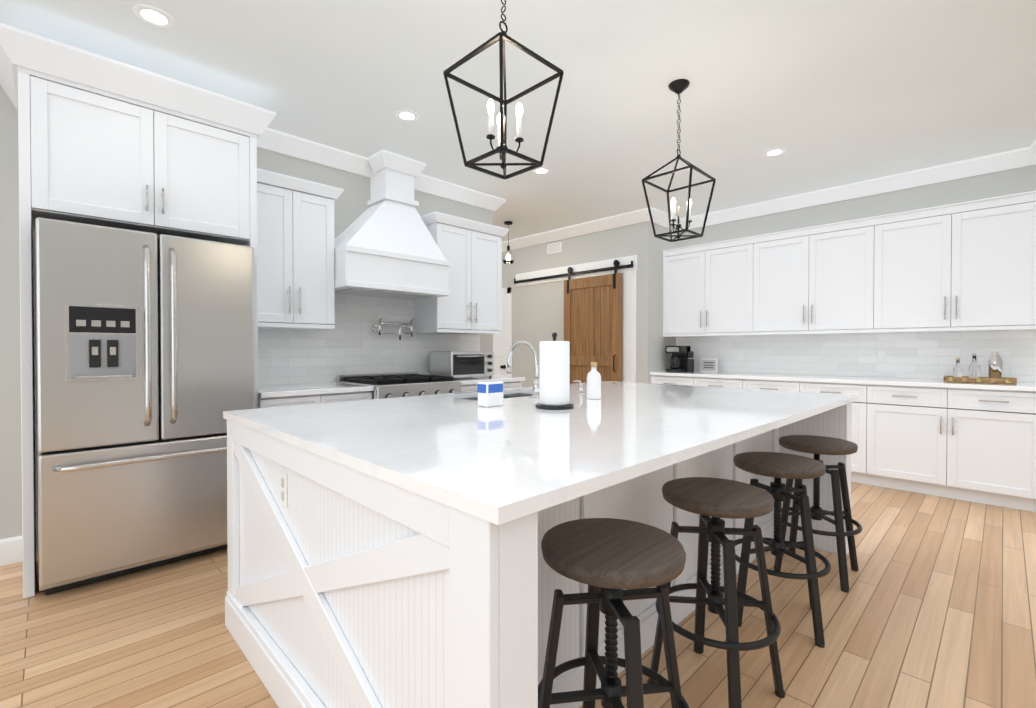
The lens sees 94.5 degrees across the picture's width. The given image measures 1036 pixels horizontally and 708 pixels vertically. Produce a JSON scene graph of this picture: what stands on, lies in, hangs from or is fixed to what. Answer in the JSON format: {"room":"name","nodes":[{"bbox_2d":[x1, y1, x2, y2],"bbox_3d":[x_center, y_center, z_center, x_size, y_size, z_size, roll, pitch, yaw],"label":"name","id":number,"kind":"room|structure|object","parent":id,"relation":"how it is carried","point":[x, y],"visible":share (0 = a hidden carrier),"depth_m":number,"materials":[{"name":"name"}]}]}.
{"room":"kitchen","nodes":[
{"label":"kitchen","id":0,"kind":"room"},
{"bbox_2d":[0,85,492,556],"bbox_3d":[-2.228,-0.245,3.340,5.350,2.800,0.150,-1,1,-45],"label":"wall","id":1,"kind":"structure","parent":0,"point":[351,206],"depth_m":2.67,"materials":[{"name":"grey paint"}]},
{"bbox_2d":[0,536,22,565],"bbox_3d":[-3.425,1.098,2.055,1.825,0.140,0.018,-1,1,-45],"label":"baseboard","id":2,"kind":"structure","parent":1,"relation":"attached to","point":[11,550],"depth_m":2.65,"materials":[{"name":"white wood"}]},
{"bbox_2d":[257,168,343,329],"bbox_3d":[-1.671,-0.709,3.496,0.649,1.045,0.398,-1,1,-45],"label":"upper cabinet","id":3,"kind":"object","parent":1,"relation":"attached to","point":[295,256],"visible":0.83,"depth_m":3.38,"materials":[{"name":"white wood"}]},
{"bbox_2d":[258,294,479,384],"bbox_3d":[-1.222,-0.203,4.221,2.300,1.100,0.008,-1,1,-45],"label":"backsplash","id":4,"kind":"structure","parent":1,"relation":"attached to","point":[352,343],"depth_m":4.06,"materials":[{"name":"tile"}]},
{"bbox_2d":[372,316,414,339],"bbox_3d":[-1.058,-0.231,4.212,0.369,0.215,0.232,-1,1,-45],"label":"pot filler","id":5,"kind":"object","parent":4,"relation":"attached to","point":[376,328],"visible":1,"depth_m":4.18,"materials":[{"name":"silver metal"}]},
{"bbox_2d":[257,128,505,211],"bbox_3d":[-2.105,-1.582,3.273,5.450,0.125,0.100,-1,1,-45],"label":"crown molding","id":6,"kind":"structure","parent":1,"relation":"attached to","point":[273,140],"depth_m":3.95,"materials":[{"name":"white wood"}]},
{"bbox_2d":[334,150,448,299],"bbox_3d":[-1.099,-1.068,3.960,0.918,1.159,0.536,-1,1,-45],"label":"range hood","id":7,"kind":"object","parent":1,"relation":"attached to","point":[385,245],"visible":0.9,"depth_m":3.89,"materials":[{"name":"white wood"}]},
{"bbox_2d":[416,211,508,334],"bbox_3d":[-0.542,-0.720,4.609,0.879,1.045,0.398,-1,1,-45],"label":"upper cabinet","id":8,"kind":"object","parent":1,"relation":"attached to","point":[471,251],"visible":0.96,"depth_m":4.46,"materials":[{"name":"white wood"}]},
{"bbox_2d":[0,482,1035,707],"bbox_3d":[-0.177,1.184,3.444,8.700,0.060,8.900,-1,1,-45],"label":"floor","id":9,"kind":"structure","parent":0,"point":[934,606],"depth_m":2.01,"materials":[{"name":"brown wood"}]},
{"bbox_2d":[0,23,275,598],"bbox_3d":[-2.170,-0.170,2.810,1.198,2.660,0.683,-1,1,-45],"label":"cabinet","id":10,"kind":"object","parent":9,"relation":"on","point":[106,141],"visible":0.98,"depth_m":2.50,"materials":[{"name":"white wood"}]},
{"bbox_2d":[35,217,254,594],"bbox_3d":[-2.119,0.261,2.763,0.918,1.800,0.772,-1,1,-45],"label":"fridge","id":11,"kind":"object","parent":9,"relation":"on","point":[145,360],"visible":0.92,"depth_m":2.45,"materials":[{"name":"silver metal"}]},
{"bbox_2d":[258,382,373,407],"bbox_3d":[-1.540,0.694,3.451,0.754,0.920,0.665,-1,1,-45],"label":"base cabinet","id":12,"kind":"object","parent":9,"relation":"on","point":[270,396],"visible":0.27,"depth_m":3.26,"materials":[{"name":"white wood"}]},
{"bbox_2d":[337,372,460,398],"bbox_3d":[-0.959,0.662,3.944,0.759,0.975,0.743,-1,1,-45],"label":"range","id":13,"kind":"object","parent":9,"relation":"on","point":[393,385],"visible":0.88,"depth_m":3.76,"materials":[{"name":"silver metal"}]},
{"bbox_2d":[453,376,524,391],"bbox_3d":[-0.439,0.684,4.536,0.804,0.920,0.665,-1,1,-45],"label":"base cabinet","id":14,"kind":"object","parent":9,"relation":"on","point":[468,384],"visible":0.12,"depth_m":4.40,"materials":[{"name":"white wood"}]},
{"bbox_2d":[430,351,493,378],"bbox_3d":[-0.506,0.098,4.481,0.500,0.250,0.386,-1,1,-45],"label":"toaster oven","id":15,"kind":"object","parent":14,"relation":"on","point":[460,364],"visible":0.92,"depth_m":4.34,"materials":[{"name":"silver metal"}]},
{"bbox_2d":[223,389,853,707],"bbox_3d":[0.343,0.719,2.464,2.858,0.890,1.774,-1,1,-45],"label":"kitchen island","id":16,"kind":"object","parent":9,"relation":"on","point":[385,553],"depth_m":1.35,"materials":[{"name":"white wood"}]},
{"bbox_2d":[223,394,738,528],"bbox_3d":[-0.277,0.265,1.813,1.060,0.030,1.770,-1,1,-45],"label":"island countertop","id":17,"kind":"structure","parent":16,"relation":"on","point":[510,463],"depth_m":1.36,"materials":[{"name":"white stone"}]},
{"bbox_2d":[477,381,502,406],"bbox_3d":[-0.129,0.187,2.259,0.112,0.115,0.072,-1,1,-45],"label":"box","id":18,"kind":"object","parent":17,"relation":"on","point":[490,393],"visible":1,"depth_m":2.23,"materials":[{"name":"white cardboard"}]},
{"bbox_2d":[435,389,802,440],"bbox_3d":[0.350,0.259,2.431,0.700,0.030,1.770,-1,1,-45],"label":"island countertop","id":19,"kind":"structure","parent":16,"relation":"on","point":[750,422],"depth_m":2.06,"materials":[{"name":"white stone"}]},
{"bbox_2d":[507,341,538,397],"bbox_3d":[0.044,0.081,2.765,0.095,0.318,0.268,-1,1,-45],"label":"faucet","id":20,"kind":"object","parent":19,"relation":"on","point":[535,381],"visible":0.92,"depth_m":2.68,"materials":[{"name":"silver metal"}]},
{"bbox_2d":[535,332,573,409],"bbox_3d":[0.168,0.073,2.201,0.176,0.345,0.176,-1,1,-45],"label":"paper towel holder","id":21,"kind":"object","parent":19,"relation":"on","point":[554,383],"visible":1,"depth_m":2.14,"materials":[{"name":"white paper"}]},
{"bbox_2d":[587,362,600,398],"bbox_3d":[0.411,0.143,2.595,0.078,0.198,0.078,-1,1,-45],"label":"soap bottle","id":22,"kind":"object","parent":19,"relation":"on","point":[593,383],"visible":1,"depth_m":2.56,"materials":[{"name":"white ceramic"}]},
{"bbox_2d":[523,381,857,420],"bbox_3d":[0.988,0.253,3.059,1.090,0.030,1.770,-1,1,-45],"label":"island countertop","id":23,"kind":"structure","parent":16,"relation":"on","point":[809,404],"depth_m":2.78,"materials":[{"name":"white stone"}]},
{"bbox_2d":[573,380,584,393],"bbox_3d":[0.366,0.197,2.884,0.044,0.083,0.077,-1,1,-45],"label":"soap pump","id":24,"kind":"object","parent":23,"relation":"on","point":[580,388],"visible":1,"depth_m":2.87,"materials":[{"name":"silver metal"}]},
{"bbox_2d":[538,518,688,707],"bbox_3d":[0.238,0.827,1.224,0.401,0.701,0.401,-1,1,-45],"label":"stool","id":25,"kind":"object","parent":9,"relation":"on","point":[607,561],"visible":0.98,"depth_m":1.20,"materials":[{"name":"brown wood"}]},
{"bbox_2d":[651,375,749,388],"bbox_3d":[2.168,0.692,5.454,0.628,0.885,1.099,-1,1,-45],"label":"base cabinet","id":26,"kind":"object","parent":9,"relation":"on","point":[656,379],"depth_m":5.20,"materials":[{"name":"white wood"}]},
{"bbox_2d":[647,477,784,707],"bbox_3d":[0.687,0.822,1.667,0.401,0.701,0.401,-1,1,-45],"label":"stool","id":27,"kind":"object","parent":9,"relation":"on","point":[715,499],"visible":0.96,"depth_m":1.63,"materials":[{"name":"brown wood"}]},
{"bbox_2d":[733,452,830,647],"bbox_3d":[1.150,0.818,2.123,0.412,0.701,0.411,-1,1,-45],"label":"stool","id":28,"kind":"object","parent":9,"relation":"on","point":[777,466],"visible":0.92,"depth_m":2.05,"materials":[{"name":"brown wood"}]},
{"bbox_2d":[750,379,877,485],"bbox_3d":[2.877,0.699,4.736,0.628,0.885,1.157,-1,1,-45],"label":"base cabinet","id":29,"kind":"object","parent":9,"relation":"on","point":[864,423],"depth_m":4.19,"materials":[{"name":"white wood"}]},
{"bbox_2d":[774,435,861,592],"bbox_3d":[1.599,0.813,2.565,0.401,0.701,0.401,-1,1,-45],"label":"stool","id":30,"kind":"object","parent":9,"relation":"on","point":[816,446],"visible":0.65,"depth_m":2.54,"materials":[{"name":"brown wood"}]},
{"bbox_2d":[878,387,1035,511],"bbox_3d":[3.584,0.706,4.017,0.628,0.885,1.098,-1,1,-45],"label":"base cabinet","id":31,"kind":"object","parent":9,"relation":"on","point":[971,442],"depth_m":3.73,"materials":[{"name":"white wood"}]},
{"bbox_2d":[650,371,1035,390],"bbox_3d":[2.918,0.239,4.666,0.645,0.034,3.268,-1,1,-45],"label":"countertop","id":32,"kind":"structure","parent":31,"relation":"on","point":[874,381],"depth_m":4.25,"materials":[{"name":"white stone"}]},
{"bbox_2d":[665,346,690,371],"bbox_3d":[1.913,0.056,5.750,0.291,0.310,0.195,-1,1,-45],"label":"coffee maker","id":33,"kind":"object","parent":32,"relation":"on","point":[678,358],"visible":0.98,"depth_m":5.68,"materials":[{"name":"black plastic"}]},
{"bbox_2d":[686,351,693,371],"bbox_3d":[2.032,0.091,5.652,0.090,0.242,0.090,-1,1,-45],"label":"coffee grinder","id":34,"kind":"object","parent":32,"relation":"on","point":[690,362],"visible":1,"depth_m":5.62,"materials":[{"name":"black plastic"}]},
{"bbox_2d":[701,358,717,371],"bbox_3d":[2.255,0.132,5.648,0.028,0.160,0.200,-1,1,-45],"label":"sign","id":35,"kind":"object","parent":32,"relation":"on","point":[709,364],"visible":1,"depth_m":5.63,"materials":[{"name":"grey paint"}]},
{"bbox_2d":[944,376,1016,383],"bbox_3d":[3.735,0.208,3.878,0.286,0.043,0.420,-1,1,-45],"label":"tray","id":36,"kind":"object","parent":32,"relation":"on","point":[1004,380],"visible":0.98,"depth_m":3.79,"materials":[{"name":"brown wood"}]},
{"bbox_2d":[953,358,961,376],"bbox_3d":[3.674,0.125,4.000,0.056,0.180,0.056,-1,1,-45],"label":"bottle","id":37,"kind":"object","parent":36,"relation":"on","point":[957,370],"visible":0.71,"depth_m":3.99,"materials":[{"name":"clear glass"}]},
{"bbox_2d":[969,354,979,377],"bbox_3d":[3.723,0.106,3.907,0.064,0.220,0.064,-1,1,-45],"label":"bottle","id":38,"kind":"object","parent":36,"relation":"on","point":[974,369],"visible":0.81,"depth_m":3.89,"materials":[{"name":"clear glass"}]},
{"bbox_2d":[987,352,1002,377],"bbox_3d":[3.821,0.100,3.836,0.090,0.235,0.090,-1,1,-45],"label":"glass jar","id":39,"kind":"object","parent":36,"relation":"on","point":[995,363],"visible":0.79,"depth_m":3.81,"materials":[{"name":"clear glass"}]},
{"bbox_2d":[0,0,1035,241],"bbox_3d":[-0.177,-1.675,3.417,8.700,0.060,8.900,-1,1,-45],"label":"ceiling","id":40,"kind":"structure","parent":0,"point":[824,94],"depth_m":2.87,"materials":[{"name":"paint"}]},
{"bbox_2d":[133,5,174,27],"bbox_3d":[-1.762,-1.631,2.318,0.164,0.004,0.164,-1,1,-45],"label":"recessed light","id":41,"kind":"object","parent":40,"relation":"in","point":[153,16],"visible":1,"depth_m":2.31,"materials":[{"name":"white plastic"}]},
{"bbox_2d":[395,110,418,121],"bbox_3d":[-0.764,-1.641,3.301,0.164,0.004,0.164,-1,1,-45],"label":"recessed light","id":42,"kind":"object","parent":40,"relation":"in","point":[407,115],"visible":1,"depth_m":3.29,"materials":[{"name":"white plastic"}]},
{"bbox_2d":[443,0,563,178],"bbox_3d":[-0.054,-1.160,1.787,0.325,0.935,0.325,-1,1,-45],"label":"pendant lantern","id":43,"kind":"object","parent":40,"relation":"hanging from","point":[502,149],"visible":1,"depth_m":1.78,"materials":[{"name":"black metal"}]},
{"bbox_2d":[502,221,513,263],"bbox_3d":[-0.122,-1.410,6.071,0.156,0.518,0.156,-1,1,-45],"label":"pendant light","id":44,"kind":"object","parent":40,"relation":"hanging from","point":[508,257],"visible":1,"depth_m":6.03,"materials":[{"name":"black metal"}]},
{"bbox_2d":[532,167,550,173],"bbox_3d":[0.212,-1.651,4.319,0.164,0.004,0.164,-1,1,-45],"label":"recessed light","id":45,"kind":"object","parent":40,"relation":"in","point":[541,170],"visible":0.98,"depth_m":4.31,"materials":[{"name":"white plastic"}]},
{"bbox_2d":[642,79,715,241],"bbox_3d":[0.979,-1.171,2.918,0.325,0.935,0.325,-1,1,-45],"label":"pendant lantern","id":46,"kind":"object","parent":40,"relation":"hanging from","point":[679,86],"visible":1,"depth_m":2.91,"materials":[{"name":"black metal"}]},
{"bbox_2d":[763,148,785,156],"bbox_3d":[2.097,-1.647,3.916,0.164,0.004,0.164,-1,1,-45],"label":"recessed light","id":47,"kind":"object","parent":40,"relation":"in","point":[774,152],"visible":1,"depth_m":3.91,"materials":[{"name":"white"}]},
{"bbox_2d":[502,221,652,387],"bbox_3d":[0.108,-0.281,7.074,0.120,2.800,4.110,-1,1,-45],"label":"wall","id":48,"kind":"structure","parent":0,"point":[537,313],"depth_m":6.49,"materials":[{"name":"grey paint"}]},
{"bbox_2d":[493,294,506,375],"bbox_3d":[-0.456,0.095,7.497,0.092,2.020,0.760,-1,1,-45],"label":"hall door","id":49,"kind":"structure","parent":48,"relation":"in","point":[500,352],"depth_m":7.32,"materials":[{"name":"white wood"}]},
{"bbox_2d":[547,242,561,254],"bbox_3d":[0.499,-1.449,6.562,0.023,0.145,0.250,-1,1,-45],"label":"air vent","id":50,"kind":"object","parent":48,"relation":"in","point":[554,248],"visible":0.96,"depth_m":6.55,"materials":[{"name":"white metal"}]},
{"bbox_2d":[502,255,636,381],"bbox_3d":[0.322,-0.028,6.760,0.020,2.300,3.080,-1,1,-45],"label":"door frame","id":51,"kind":"structure","parent":48,"relation":"attached to","point":[629,324],"depth_m":5.78,"materials":[{"name":"white wood"}]},
{"bbox_2d":[514,260,632,383],"bbox_3d":[0.635,-0.016,6.339,0.123,2.255,2.004,-1,1,-45],"label":"barn door","id":52,"kind":"structure","parent":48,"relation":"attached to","point":[592,319],"depth_m":6.00,"materials":[{"name":"brown wood"}]},
{"bbox_2d":[502,207,656,251],"bbox_3d":[0.117,-1.617,6.894,0.100,0.125,4.060,-1,1,-45],"label":"crown molding","id":53,"kind":"structure","parent":48,"relation":"attached to","point":[641,215],"depth_m":6.13,"materials":[{"name":"white wood"}]},
{"bbox_2d":[653,223,676,371],"bbox_3d":[2.096,-0.273,6.232,1.530,2.800,0.120,-1,1,-45],"label":"wall","id":54,"kind":"structure","parent":0,"point":[661,359],"depth_m":5.75,"materials":[{"name":"grey paint"}]},
{"bbox_2d":[653,209,680,230],"bbox_3d":[1.767,-1.606,5.740,0.570,0.125,0.100,-1,1,-45],"label":"crown molding","id":55,"kind":"structure","parent":54,"relation":"attached to","point":[662,217],"depth_m":5.69,"materials":[{"name":"white wood"}]},
{"bbox_2d":[677,165,1035,382],"bbox_3d":[3.165,-0.261,4.990,0.150,2.800,3.390,-1,1,-45],"label":"wall","id":56,"kind":"structure","parent":0,"point":[1001,183],"depth_m":4.57,"materials":[{"name":"grey paint"}]},
{"bbox_2d":[663,235,758,334],"bbox_3d":[2.268,-0.738,5.538,0.348,1.002,1.098,-1,1,-45],"label":"upper cabinet","id":57,"kind":"object","parent":56,"relation":"attached to","point":[709,288],"depth_m":5.38,"materials":[{"name":"white wood"}]},
{"bbox_2d":[737,350,743,359],"bbox_3d":[2.553,0.014,5.492,0.005,0.116,0.070,-1,1,-45],"label":"electrical outlet plate","id":58,"kind":"object","parent":56,"relation":"attached to","point":[740,353],"depth_m":5.49,"materials":[{"name":"white plastic"}]},
{"bbox_2d":[759,215,882,334],"bbox_3d":[2.976,-0.731,4.820,0.348,1.002,1.157,-1,1,-45],"label":"upper cabinet","id":59,"kind":"object","parent":56,"relation":"attached to","point":[819,280],"depth_m":4.62,"materials":[{"name":"white wood"}]},
{"bbox_2d":[676,330,1035,381],"bbox_3d":[3.098,-0.005,4.947,0.008,0.448,3.118,-1,1,-45],"label":"backsplash","id":60,"kind":"structure","parent":56,"relation":"attached to","point":[931,355],"depth_m":4.62,"materials":[{"name":"tile"}]},
{"bbox_2d":[681,148,1035,229],"bbox_3d":[3.066,-1.597,4.900,0.100,0.125,3.120,-1,1,-45],"label":"crown molding","id":61,"kind":"structure","parent":56,"relation":"attached to","point":[1012,159],"depth_m":4.55,"materials":[{"name":"white wood"}]},
{"bbox_2d":[883,191,1035,330],"bbox_3d":[3.709,-0.723,4.076,0.348,1.002,1.169,-1,1,-45],"label":"upper cabinet","id":62,"kind":"object","parent":56,"relation":"attached to","point":[969,266],"depth_m":3.91,"materials":[{"name":"white wood"}]},
{"bbox_2d":[1025,141,1035,163],"bbox_3d":[3.572,-1.578,2.940,1.930,0.125,0.543,-1,1,-45],"label":"crown molding","id":63,"kind":"structure","parent":56,"relation":"attached to","point":[1030,152],"depth_m":3.83,"materials":[{"name":"white wood"}]}
]}

